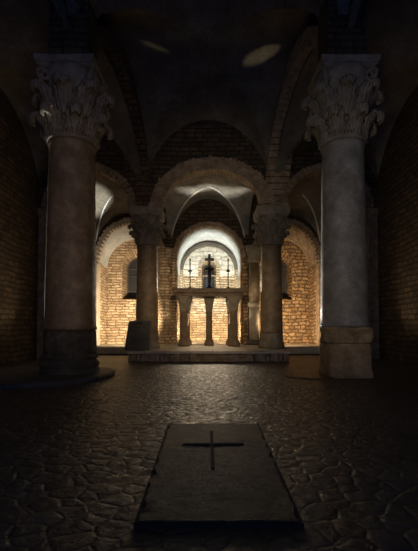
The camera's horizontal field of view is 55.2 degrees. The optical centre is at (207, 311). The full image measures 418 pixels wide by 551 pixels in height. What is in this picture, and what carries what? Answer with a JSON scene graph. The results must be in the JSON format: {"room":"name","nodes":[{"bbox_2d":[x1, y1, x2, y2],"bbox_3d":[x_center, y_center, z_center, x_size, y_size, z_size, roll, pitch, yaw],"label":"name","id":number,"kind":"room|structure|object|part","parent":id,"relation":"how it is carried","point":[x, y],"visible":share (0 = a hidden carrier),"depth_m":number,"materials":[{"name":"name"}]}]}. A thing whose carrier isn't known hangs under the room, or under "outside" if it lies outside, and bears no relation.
{"room":"church","nodes":[
{"label":"church","id":0,"kind":"room"},
{"bbox_2d":[0,88,42,364],"bbox_3d":[-2.850,-1.957,3.571,0.200,5.220,9.400,0,-2,0],"label":"wall","id":1,"kind":"structure","parent":0,"point":[19,180],"depth_m":5.75,"materials":[{"name":"brown brick"}]},
{"bbox_2d":[37,208,46,357],"bbox_3d":[-2.650,-0.459,6.620,0.220,2.440,0.400,0,-2,0],"label":"trim","id":2,"kind":"structure","parent":1,"relation":"attached to","point":[42,212],"depth_m":6.46,"materials":[{"name":"stone"}]},
{"bbox_2d":[0,0,69,27],"bbox_3d":[-2.145,-2.983,1.605,1.604,1.694,5.554,0,-2,0],"label":"ceiling","id":3,"kind":"structure","parent":0,"point":[60,7],"depth_m":4.05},
{"bbox_2d":[99,224,158,344],"bbox_3d":[-1.560,-0.525,8.421,1.360,2.617,0.516,0,-2,0],"label":"arch","id":4,"kind":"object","parent":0,"point":[121,235],"depth_m":8.39,"materials":[{"name":"white paint"}]},
{"bbox_2d":[107,239,157,343],"bbox_3d":[-1.560,-0.562,8.705,1.500,2.750,0.120,0,-2,0],"label":"wall","id":5,"kind":"structure","parent":0,"point":[120,312],"depth_m":8.63,"materials":[{"name":"beige brick"}]},
{"bbox_2d":[122,250,136,299],"bbox_3d":[-1.560,-0.806,8.871,0.680,1.147,0.434,0,-2,0],"label":"window","id":6,"kind":"structure","parent":5,"relation":"in","point":[129,263],"depth_m":9.03,"materials":[{"name":"beige brick"}]},
{"bbox_3d":[-1.560,-0.773,9.053,0.518,0.917,0.032,0,-2,0],"label":"frame","id":7,"kind":"part","parent":6,"relation":"part of","materials":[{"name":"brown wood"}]},
{"bbox_3d":[-1.560,-0.771,9.077,0.550,0.955,0.020,0,-2,0],"label":"pane","id":8,"kind":"part","parent":6,"relation":"part of","materials":[{"name":"grey glass"}]},
{"bbox_2d":[97,15,317,27],"bbox_3d":[0.000,-4.660,4.515,5.900,0.150,11.100,0,-2,0],"label":"ceiling","id":9,"kind":"structure","parent":0,"point":[100,21],"depth_m":6.25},
{"bbox_2d":[39,120,376,207],"bbox_3d":[0.000,-2.781,6.621,5.600,2.160,0.140,0,-2,0],"label":"arches","id":10,"kind":"structure","parent":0,"point":[203,138],"depth_m":6.54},
{"bbox_2d":[41,162,135,207],"bbox_3d":[-1.934,-2.066,6.591,1.522,0.729,0.250,0,-2,0],"label":"trim","id":11,"kind":"structure","parent":10,"relation":"attached to","point":[102,170],"depth_m":6.48,"materials":[{"name":"stone"}]},
{"bbox_2d":[97,26,150,205],"bbox_3d":[-1.320,-2.668,5.521,0.409,1.824,2.545,0,-2,10],"label":"trim","id":12,"kind":"structure","parent":10,"relation":"attached to","point":[107,40],"depth_m":5.97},
{"bbox_2d":[148,155,275,209],"bbox_3d":[0.071,-2.121,6.593,2.069,0.840,0.250,0,-2,0],"label":"trim","id":13,"kind":"structure","parent":10,"relation":"attached to","point":[192,168],"depth_m":6.49,"materials":[{"name":"stone"}]},
{"bbox_2d":[265,26,317,205],"bbox_3d":[1.320,-2.668,5.521,0.409,1.824,2.545,0,-2,-10],"label":"trim","id":14,"kind":"structure","parent":10,"relation":"attached to","point":[308,40],"depth_m":5.93,"materials":[{"name":"stone"}]},
{"bbox_2d":[279,163,373,207],"bbox_3d":[1.920,-2.062,6.591,1.531,0.722,0.249,0,-2,0],"label":"trim","id":15,"kind":"structure","parent":10,"relation":"attached to","point":[313,170],"depth_m":6.49,"materials":[{"name":"stone"}]},
{"bbox_2d":[95,173,320,242],"bbox_3d":[0.000,-1.732,7.405,5.791,1.500,1.655,0,-2,0],"label":"ceiling","id":16,"kind":"structure","parent":0,"point":[234,194],"depth_m":7.67,"materials":[{"name":"grey paint"}]},
{"bbox_2d":[66,0,349,14],"bbox_3d":[0.000,-3.410,1.620,3.181,1.550,5.548,0,-2,0],"label":"ceiling","id":17,"kind":"structure","parent":0,"point":[73,6],"depth_m":4.10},
{"bbox_2d":[96,194,320,339],"bbox_3d":[0.000,-1.047,8.121,5.900,3.720,0.160,0,-2,0],"label":"wall","id":18,"kind":"structure","parent":0,"point":[203,210],"depth_m":8.07,"materials":[{"name":"beige brick"}]},
{"bbox_2d":[95,263,99,344],"bbox_3d":[-2.230,-0.148,8.070,0.060,1.680,0.200,0,-2,0],"label":"trim","id":19,"kind":"structure","parent":18,"relation":"attached to","point":[97,264],"depth_m":8.04,"materials":[{"name":"stone"}]},
{"bbox_2d":[97,344,129,353],"bbox_3d":[-2.045,0.726,7.979,1.710,0.125,1.400,0,-2,0],"label":"trim","id":20,"kind":"structure","parent":18,"relation":"attached to","point":[105,348],"depth_m":7.28,"materials":[{"name":"stone"}]},
{"bbox_2d":[96,217,164,262],"bbox_3d":[-1.559,-1.443,8.110,1.492,0.910,0.210,0,-2,0],"label":"trim","id":21,"kind":"structure","parent":18,"relation":"attached to","point":[125,221],"depth_m":8.03,"materials":[{"name":"stone"}]},
{"bbox_2d":[172,258,176,343],"bbox_3d":[-0.698,-0.226,8.068,0.125,1.745,0.210,0,-2,0],"label":"door frame","id":22,"kind":"structure","parent":18,"relation":"attached to","point":[174,262],"depth_m":7.97,"materials":[{"name":"beige brick"}]},
{"bbox_2d":[173,221,245,257],"bbox_3d":[0.022,-1.446,8.105,1.474,0.736,0.220,0,-2,0],"label":"trim","id":23,"kind":"structure","parent":18,"relation":"attached to","point":[190,229],"depth_m":8.02,"materials":[{"name":"stone"}]},
{"bbox_2d":[241,257,247,343],"bbox_3d":[0.738,-0.226,8.068,0.125,1.745,0.210,0,-2,0],"label":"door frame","id":24,"kind":"structure","parent":18,"relation":"attached to","point":[244,264],"depth_m":7.97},
{"bbox_2d":[253,218,320,262],"bbox_3d":[1.557,-1.441,8.111,1.476,0.906,0.209,0,-2,0],"label":"trim","id":25,"kind":"structure","parent":18,"relation":"attached to","point":[308,231],"depth_m":8.03,"materials":[{"name":"stone"}]},
{"bbox_2d":[284,344,319,353],"bbox_3d":[2.050,0.726,7.979,1.700,0.125,1.400,0,-2,0],"label":"trim","id":26,"kind":"structure","parent":18,"relation":"attached to","point":[294,348],"depth_m":7.28,"materials":[{"name":"stone"}]},
{"bbox_2d":[316,263,320,344],"bbox_3d":[2.230,-0.148,8.070,0.060,1.680,0.200,0,-2,0],"label":"trim","id":27,"kind":"structure","parent":18,"relation":"attached to","point":[318,265],"depth_m":7.99,"materials":[{"name":"stone"}]},
{"bbox_2d":[0,354,417,550],"bbox_3d":[0.000,0.671,4.379,6.800,0.010,11.200,0,-2,0],"label":"floor","id":28,"kind":"structure","parent":0,"point":[77,461],"depth_m":1.66,"materials":[{"name":"grey stone"}]},
{"bbox_2d":[0,366,114,388],"bbox_3d":[-1.773,0.648,4.080,1.603,0.060,1.612,0,-2,0],"label":"step","id":29,"kind":"structure","parent":28,"relation":"on","point":[21,377],"depth_m":3.69,"materials":[{"name":"stone"}]},
{"bbox_2d":[28,53,114,374],"bbox_3d":[-1.444,-0.957,4.236,0.879,3.228,0.879,-1,-2,25],"label":"stone column","id":30,"kind":"structure","parent":29,"relation":"on","point":[72,100],"depth_m":4.02,"materials":[{"name":"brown stone"}]},
{"bbox_2d":[48,0,96,60],"bbox_3d":[-1.444,-3.581,4.328,0.400,2.020,0.360,0,-2,0],"label":"wall pier","id":31,"kind":"object","parent":30,"relation":"on","point":[80,36],"depth_m":4.13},
{"bbox_2d":[128,354,288,361],"bbox_3d":[0.010,0.669,5.881,2.352,0.114,0.137,0,-2,0],"label":"step face","id":32,"kind":"structure","parent":28,"relation":"on","point":[131,357],"depth_m":5.82,"materials":[{"name":"stone"}]},
{"bbox_2d":[134,423,303,527],"bbox_3d":[0.029,0.574,1.555,0.471,0.040,1.054,0,-2,0],"label":"grave slab","id":33,"kind":"object","parent":28,"relation":"on","point":[222,475],"visible":0.99,"depth_m":1.28,"materials":[{"name":"stone"}]},
{"bbox_2d":[284,372,333,378],"bbox_3d":[1.052,0.657,4.128,0.518,0.015,0.523,0,-2,0],"label":"trim","id":34,"kind":"structure","parent":28,"relation":"on","point":[299,375],"depth_m":4.08,"materials":[{"name":"stone"}]},
{"bbox_2d":[301,54,384,378],"bbox_3d":[1.433,-0.952,4.236,0.839,3.238,0.839,0,-2,-13],"label":"stone column","id":35,"kind":"structure","parent":28,"relation":"on","point":[341,86],"depth_m":4.03,"materials":[{"name":"grey stone"}]},
{"bbox_2d":[318,0,366,62],"bbox_3d":[1.433,-3.581,4.328,0.400,2.020,0.360,0,-2,0],"label":"wall pier","id":36,"kind":"object","parent":35,"relation":"on","point":[335,36],"depth_m":4.13,"materials":[{"name":"brick"}]},
{"bbox_2d":[0,0,417,182],"bbox_3d":[0.000,-2.958,5.456,5.888,2.473,2.479,0,-2,0],"label":"ceiling","id":37,"kind":"structure","parent":0,"point":[190,61],"depth_m":5.49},
{"bbox_2d":[181,241,236,340],"bbox_3d":[0.020,-0.502,9.703,1.640,2.700,0.120,0,-2,0],"label":"wall","id":38,"kind":"structure","parent":0,"point":[197,311],"depth_m":9.64,"materials":[{"name":"beige brick"}]},
{"bbox_2d":[180,270,182,287],"bbox_3d":[-0.640,-0.146,9.511,0.080,1.685,0.240,0,-2,0],"label":"door frame","id":39,"kind":"structure","parent":38,"relation":"attached to","point":[181,271],"depth_m":9.41,"materials":[{"name":"beige stone"}]},
{"bbox_2d":[180,242,237,270],"bbox_3d":[0.021,-1.318,9.566,1.360,0.661,0.271,0,-2,0],"label":"trim","id":40,"kind":"structure","parent":38,"relation":"attached to","point":[204,244],"depth_m":9.44,"materials":[{"name":"beige stone"}]},
{"bbox_2d":[198,256,219,287],"bbox_3d":[0.026,-0.882,9.817,0.532,0.923,0.389,0,-2,0],"label":"window","id":41,"kind":"structure","parent":38,"relation":"in","point":[204,284],"depth_m":9.74,"materials":[{"name":"beige brick"}]},
{"bbox_3d":[0.020,-0.858,9.976,0.268,0.632,0.032,0,-2,0],"label":"frame","id":42,"kind":"part","parent":41,"relation":"part of","materials":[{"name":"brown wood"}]},
{"bbox_3d":[0.020,-0.857,10.001,0.300,0.670,0.020,0,-2,0],"label":"pane","id":43,"kind":"part","parent":41,"relation":"part of","materials":[{"name":"grey glass"}]},
{"bbox_2d":[235,270,237,317],"bbox_3d":[0.680,-0.146,9.511,0.080,1.685,0.240,0,-2,0],"label":"door frame","id":44,"kind":"structure","parent":38,"relation":"attached to","point":[236,271],"depth_m":9.41,"materials":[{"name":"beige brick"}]},
{"bbox_2d":[177,227,240,343],"bbox_3d":[0.020,-0.540,8.744,1.420,2.420,1.161,0,-2,0],"label":"arch","id":45,"kind":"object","parent":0,"point":[206,234],"depth_m":8.70,"materials":[{"name":"white paint"}]},
{"bbox_2d":[259,240,308,343],"bbox_3d":[1.560,-0.562,8.705,1.500,2.750,0.120,0,-2,0],"label":"wall","id":46,"kind":"structure","parent":0,"point":[295,312],"depth_m":8.63,"materials":[{"name":"beige brick"}]},
{"bbox_2d":[281,250,292,299],"bbox_3d":[1.525,-0.806,8.871,0.680,1.147,0.434,0,-2,0],"label":"window","id":47,"kind":"structure","parent":46,"relation":"in","point":[286,261],"depth_m":8.95,"materials":[{"name":"grey"}]},
{"bbox_3d":[1.525,-0.771,9.077,0.550,0.955,0.020,0,-2,0],"label":"pane","id":48,"kind":"part","parent":47,"relation":"part of","materials":[{"name":"grey glass"}]},
{"bbox_3d":[1.525,-0.773,9.053,0.518,0.917,0.032,0,-2,0],"label":"frame","id":49,"kind":"part","parent":47,"relation":"part of","materials":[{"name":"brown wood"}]},
{"bbox_2d":[258,226,316,344],"bbox_3d":[1.560,-0.525,8.421,1.360,2.617,0.516,0,-2,0],"label":"arch","id":50,"kind":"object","parent":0,"point":[297,237],"depth_m":8.39,"materials":[{"name":"stone"}]},
{"bbox_2d":[346,0,417,27],"bbox_3d":[2.145,-2.983,1.605,1.604,1.694,5.554,0,-2,0],"label":"ceiling","id":51,"kind":"structure","parent":0,"point":[353,11],"depth_m":4.05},
{"bbox_2d":[373,85,417,365],"bbox_3d":[2.850,-1.957,3.571,0.200,5.220,9.400,0,-2,0],"label":"wall","id":52,"kind":"structure","parent":0,"point":[397,180],"depth_m":5.75,"materials":[{"name":"brown brick"}]},
{"bbox_2d":[366,208,378,357],"bbox_3d":[2.650,-0.459,6.620,0.220,2.440,0.400,0,-2,0],"label":"trim","id":53,"kind":"structure","parent":52,"relation":"attached to","point":[371,213],"depth_m":6.46,"materials":[{"name":"stone"}]},
{"bbox_3d":[0.000,0.736,7.829,6.000,0.135,3.800,0,-2,0],"label":"floor","id":54,"kind":"structure","parent":0,"visible":0},
{"bbox_2d":[127,341,290,353],"bbox_3d":[0.010,0.655,7.737,2.376,0.040,3.890,0,-2,0],"label":"step","id":55,"kind":"structure","parent":54,"relation":"on","point":[197,347],"depth_m":5.96,"materials":[{"name":"stone"}]},
{"bbox_2d":[124,321,151,349],"bbox_3d":[-1.067,0.357,6.132,0.383,0.445,0.238,0,-2,0],"label":"stone block","id":56,"kind":"object","parent":55,"relation":"on","point":[139,333],"visible":1,"depth_m":6.04,"materials":[{"name":"stone"}]},
{"bbox_2d":[127,206,166,348],"bbox_3d":[-1.010,-0.551,6.643,0.663,2.295,0.663,0,-2,0],"label":"stone column","id":57,"kind":"structure","parent":55,"relation":"on","point":[147,225],"depth_m":6.49,"materials":[{"name":"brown stone"}]},
{"bbox_2d":[157,247,173,344],"bbox_3d":[-0.859,-0.309,7.998,0.359,1.905,0.367,0,-2,0],"label":"brick pier","id":58,"kind":"object","parent":55,"relation":"on","point":[165,255],"visible":0.91,"depth_m":7.88,"materials":[{"name":"beige brick"}]},
{"bbox_2d":[172,288,245,346],"bbox_3d":[0.025,0.105,7.486,1.320,1.042,0.770,0,-2,0],"label":"stone altar","id":59,"kind":"object","parent":55,"relation":"on","point":[185,296],"visible":1,"depth_m":7.18,"materials":[{"name":"grey stone"}]},
{"bbox_3d":[-0.435,0.299,7.244,0.224,0.638,0.224,0,-2,0],"label":"leg","id":60,"kind":"part","parent":59,"relation":"part of","materials":[{"name":"stone"}]},
{"bbox_2d":[188,258,191,287],"bbox_3d":[-0.326,-0.699,7.279,0.116,0.552,0.116,0,-2,0],"label":"candlestick","id":61,"kind":"object","parent":59,"relation":"on","point":[189,270],"visible":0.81,"depth_m":7.27,"materials":[{"name":"black metal"}]},
{"bbox_3d":[-0.420,0.316,7.714,0.224,0.638,0.224,0,-2,0],"label":"leg","id":62,"kind":"part","parent":59,"relation":"part of","materials":[{"name":"stone"}]},
{"bbox_3d":[0.021,0.307,7.474,0.181,0.638,0.180,0,-2,0],"label":"leg","id":63,"kind":"part","parent":59,"relation":"part of","materials":[{"name":"stone"}]},
{"bbox_2d":[205,254,213,287],"bbox_3d":[0.025,-0.740,7.280,0.159,0.633,0.159,2,-3,-43],"label":"cross","id":64,"kind":"object","parent":59,"relation":"on","point":[209,259],"visible":0.97,"depth_m":7.25,"materials":[{"name":"black metal"}]},
{"bbox_3d":[0.025,-0.631,7.276,0.066,0.235,0.066,0,-2,0],"label":"stem","id":65,"kind":"part","parent":64,"relation":"part of","materials":[{"name":"black metal"}]},
{"bbox_3d":[0.025,-0.303,7.500,1.230,0.055,0.690,0,-2,0],"label":"moulding","id":66,"kind":"part","parent":59,"relation":"part of","materials":[{"name":"stone"}]},
{"bbox_2d":[226,258,229,287],"bbox_3d":[0.366,-0.699,7.279,0.116,0.552,0.116,0,-2,0],"label":"candlestick","id":67,"kind":"object","parent":59,"relation":"on","point":[227,270],"visible":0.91,"depth_m":7.27,"materials":[{"name":"black metal"}]},
{"bbox_3d":[0.450,0.316,7.714,0.224,0.638,0.224,0,-2,0],"label":"leg","id":68,"kind":"part","parent":59,"relation":"part of","materials":[{"name":"stone"}]},
{"bbox_3d":[0.465,0.299,7.244,0.224,0.638,0.224,0,-2,0],"label":"leg","id":69,"kind":"part","parent":59,"relation":"part of","materials":[{"name":"stone"}]},
{"bbox_2d":[245,244,260,344],"bbox_3d":[0.898,-0.328,7.814,0.342,1.930,0.333,0,-2,0],"label":"column","id":70,"kind":"structure","parent":55,"relation":"on","point":[253,251],"depth_m":7.72,"materials":[{"name":"stone"}]},
{"bbox_2d":[251,206,290,348],"bbox_3d":[1.051,-0.551,6.643,0.663,2.295,0.663,0,-2,0],"label":"stone column","id":71,"kind":"structure","parent":55,"relation":"on","point":[271,232],"depth_m":6.48,"materials":[{"name":"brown stone"}]}
]}

